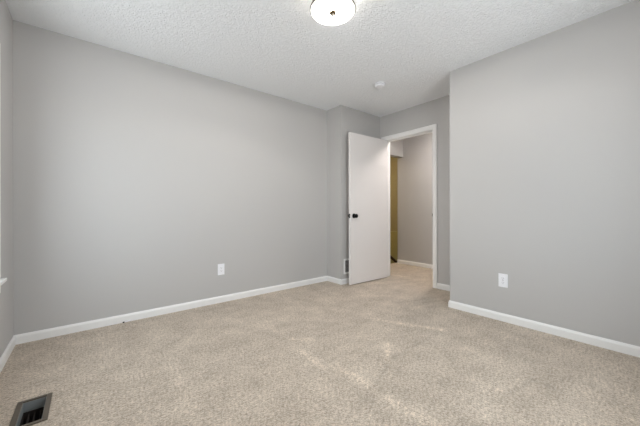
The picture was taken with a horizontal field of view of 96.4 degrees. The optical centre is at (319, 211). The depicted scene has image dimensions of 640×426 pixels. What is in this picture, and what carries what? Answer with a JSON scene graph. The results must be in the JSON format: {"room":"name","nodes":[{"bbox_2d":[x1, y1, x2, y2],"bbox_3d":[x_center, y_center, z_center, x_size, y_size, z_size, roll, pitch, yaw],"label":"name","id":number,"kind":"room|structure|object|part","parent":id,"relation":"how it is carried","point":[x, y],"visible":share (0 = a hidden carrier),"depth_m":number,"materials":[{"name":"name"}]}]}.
{"room":"empty bedroom","nodes":[
{"label":"empty bedroom","id":0,"kind":"room"},
{"bbox_2d":[0,0,13,356],"bbox_3d":[-1.289,-0.149,0.789,0.140,2.580,3.671,0,0,-39],"label":"wall","id":1,"kind":"structure","parent":0,"point":[6,21],"depth_m":1.97,"materials":[{"name":"beige paint"}]},
{"bbox_2d":[0,77,6,292],"bbox_3d":[-1.707,-0.266,1.343,0.161,1.543,1.090,0,0,-39],"label":"window","id":2,"kind":"structure","parent":1,"relation":"in","point":[2,280],"depth_m":1.76,"materials":[{"name":"white plastic"}]},
{"bbox_3d":[-1.666,-0.309,1.377,0.015,1.458,1.008,0,0,-39],"label":"casing","id":3,"kind":"part","parent":2,"relation":"part of","materials":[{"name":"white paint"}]},
{"bbox_3d":[-1.682,0.431,1.363,0.100,0.022,1.090,0,0,-39],"label":"sill","id":4,"kind":"part","parent":2,"relation":"part of","materials":[{"name":"white paint"}]},
{"bbox_2d":[0,336,15,372],"bbox_3d":[-1.222,0.966,0.833,0.012,0.070,3.377,0,0,-39],"label":"baseboard","id":5,"kind":"structure","parent":1,"relation":"attached to","point":[3,359],"depth_m":1.93,"materials":[{"name":"white paint"}]},
{"bbox_2d":[13,20,326,334],"bbox_3d":[-1.145,-0.149,3.183,3.104,2.580,0.140,0,0,-39],"label":"wall","id":6,"kind":"structure","parent":0,"point":[135,177],"depth_m":2.68,"materials":[{"name":"beige paint"}]},
{"bbox_2d":[13,276,348,344],"bbox_3d":[-0.691,0.965,3.264,3.908,0.070,0.302,0,0,-39],"label":"baseboard","id":7,"kind":"structure","parent":6,"relation":"attached to","point":[72,328],"depth_m":2.73,"materials":[{"name":"white paint"}]},
{"bbox_2d":[218,264,223,274],"bbox_3d":[-1.083,0.639,3.135,0.074,0.120,0.008,0,0,-39],"label":"electrical outlet","id":8,"kind":"object","parent":6,"relation":"attached to","point":[220,266],"visible":1,"depth_m":3.13,"materials":[{"name":"white plastic"}]},
{"bbox_2d":[5,0,633,116],"bbox_3d":[0.513,-1.493,3.444,6.291,0.100,5.510,0,0,-39],"label":"ceiling","id":9,"kind":"structure","parent":0,"point":[273,47],"depth_m":2.36,"materials":[{"name":"white paint"}]},
{"bbox_2d":[310,0,355,25],"bbox_3d":[0.086,-1.376,1.926,0.310,0.130,0.310,0,0,-39],"label":"ceiling light","id":10,"kind":"object","parent":9,"relation":"attached to","point":[325,12],"visible":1,"depth_m":1.92,"materials":[{"name":"white glass"}]},
{"bbox_2d":[375,81,384,88],"bbox_3d":[0.678,-1.421,3.238,0.116,0.044,0.116,0,0,-39],"label":"smoke detector","id":11,"kind":"object","parent":9,"relation":"attached to","point":[380,84],"visible":1,"depth_m":3.21,"materials":[{"name":"white plastic"}]},
{"bbox_2d":[0,263,639,425],"bbox_3d":[0.702,1.056,2.561,5.182,0.122,3.631,0,0,-39],"label":"floor","id":12,"kind":"structure","parent":0,"point":[391,350],"depth_m":1.81,"materials":[{"name":"beige carpet"}]},
{"bbox_2d":[9,392,52,425],"bbox_3d":[-1.439,1.058,1.429,0.134,0.126,0.259,0,0,-39],"label":"floor vent","id":13,"kind":"object","parent":12,"relation":"in","point":[28,416],"visible":0.98,"depth_m":1.49,"materials":[{"name":"beige metal"}]},
{"bbox_2d":[327,105,379,278],"bbox_3d":[0.496,-0.153,4.368,0.938,2.580,0.487,0,0,-39],"label":"wall","id":14,"kind":"structure","parent":0,"point":[342,120],"depth_m":3.97,"materials":[{"name":"beige paint"}]},
{"bbox_2d":[344,258,348,273],"bbox_3d":[0.417,0.759,3.982,0.236,0.210,0.008,0,0,-39],"label":"air vent","id":15,"kind":"object","parent":14,"relation":"in","point":[346,261],"visible":0.47,"depth_m":3.94,"materials":[{"name":"white paint"}]},
{"bbox_2d":[390,231,397,263],"bbox_3d":[1.676,1.485,6.723,0.120,2.020,1.682,0,0,-39],"label":"wall","id":16,"kind":"structure","parent":0,"point":[393,234],"depth_m":6.60,"materials":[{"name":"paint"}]},
{"bbox_2d":[390,139,402,230],"bbox_3d":[0.883,0.576,6.062,2.420,4.040,1.910,0,0,-39],"label":"wall","id":17,"kind":"structure","parent":0,"point":[393,161],"depth_m":6.70,"materials":[{"name":"beige paint"}]},
{"bbox_2d":[397,133,432,264],"bbox_3d":[2.136,0.574,3.992,1.128,4.040,3.138,0,0,-39],"label":"wall","id":18,"kind":"structure","parent":0,"point":[415,185],"depth_m":5.19,"materials":[{"name":"beige paint"}]},
{"bbox_2d":[397,259,432,268],"bbox_3d":[2.439,0.958,4.315,0.012,0.070,3.018,0,0,-39],"label":"baseboard","id":19,"kind":"structure","parent":18,"relation":"attached to","point":[424,265],"depth_m":5.18,"materials":[{"name":"white paint"}]},
{"bbox_2d":[380,95,449,284],"bbox_3d":[1.405,-0.155,3.903,0.115,2.580,1.381,0,0,-39],"label":"wall","id":20,"kind":"structure","parent":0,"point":[437,111],"depth_m":3.65,"materials":[{"name":"grey paint"}]},
{"bbox_2d":[381,124,436,287],"bbox_3d":[1.274,-0.064,4.066,0.149,2.119,0.893,0,0,-39],"label":"door frame","id":21,"kind":"structure","parent":20,"relation":"attached to","point":[432,129],"depth_m":3.73,"materials":[{"name":"white paint"}]},
{"bbox_2d":[348,132,387,284],"bbox_3d":[0.697,-0.035,4.061,0.782,2.041,0.160,0,0,-38],"label":"door","id":22,"kind":"structure","parent":21,"relation":"attached to","point":[368,249],"depth_m":4.03,"materials":[{"name":"white paint"}]},
{"bbox_2d":[437,283,449,290],"bbox_3d":[1.646,0.959,3.509,0.012,0.070,0.441,0,0,-39],"label":"baseboard","id":23,"kind":"structure","parent":20,"relation":"attached to","point":[439,285],"depth_m":3.61,"materials":[{"name":"white paint"}]},
{"bbox_2d":[450,0,639,346],"bbox_3d":[2.203,-0.157,2.463,0.697,2.580,1.860,0,0,-39],"label":"wall","id":24,"kind":"structure","parent":0,"point":[545,129],"depth_m":2.30,"materials":[{"name":"beige paint"}]},
{"bbox_2d":[498,273,507,287],"bbox_3d":[1.652,0.627,2.582,0.008,0.120,0.074,0,0,-39],"label":"electrical outlet","id":25,"kind":"object","parent":24,"relation":"attached to","point":[502,278],"visible":1,"depth_m":2.58,"materials":[{"name":"white plastic"}]},
{"bbox_2d":[448,300,639,357],"bbox_3d":[2.107,0.958,2.482,0.594,0.070,1.732,0,0,-39],"label":"baseboard","id":26,"kind":"structure","parent":24,"relation":"attached to","point":[625,348],"depth_m":2.30,"materials":[{"name":"white paint"}]}
]}

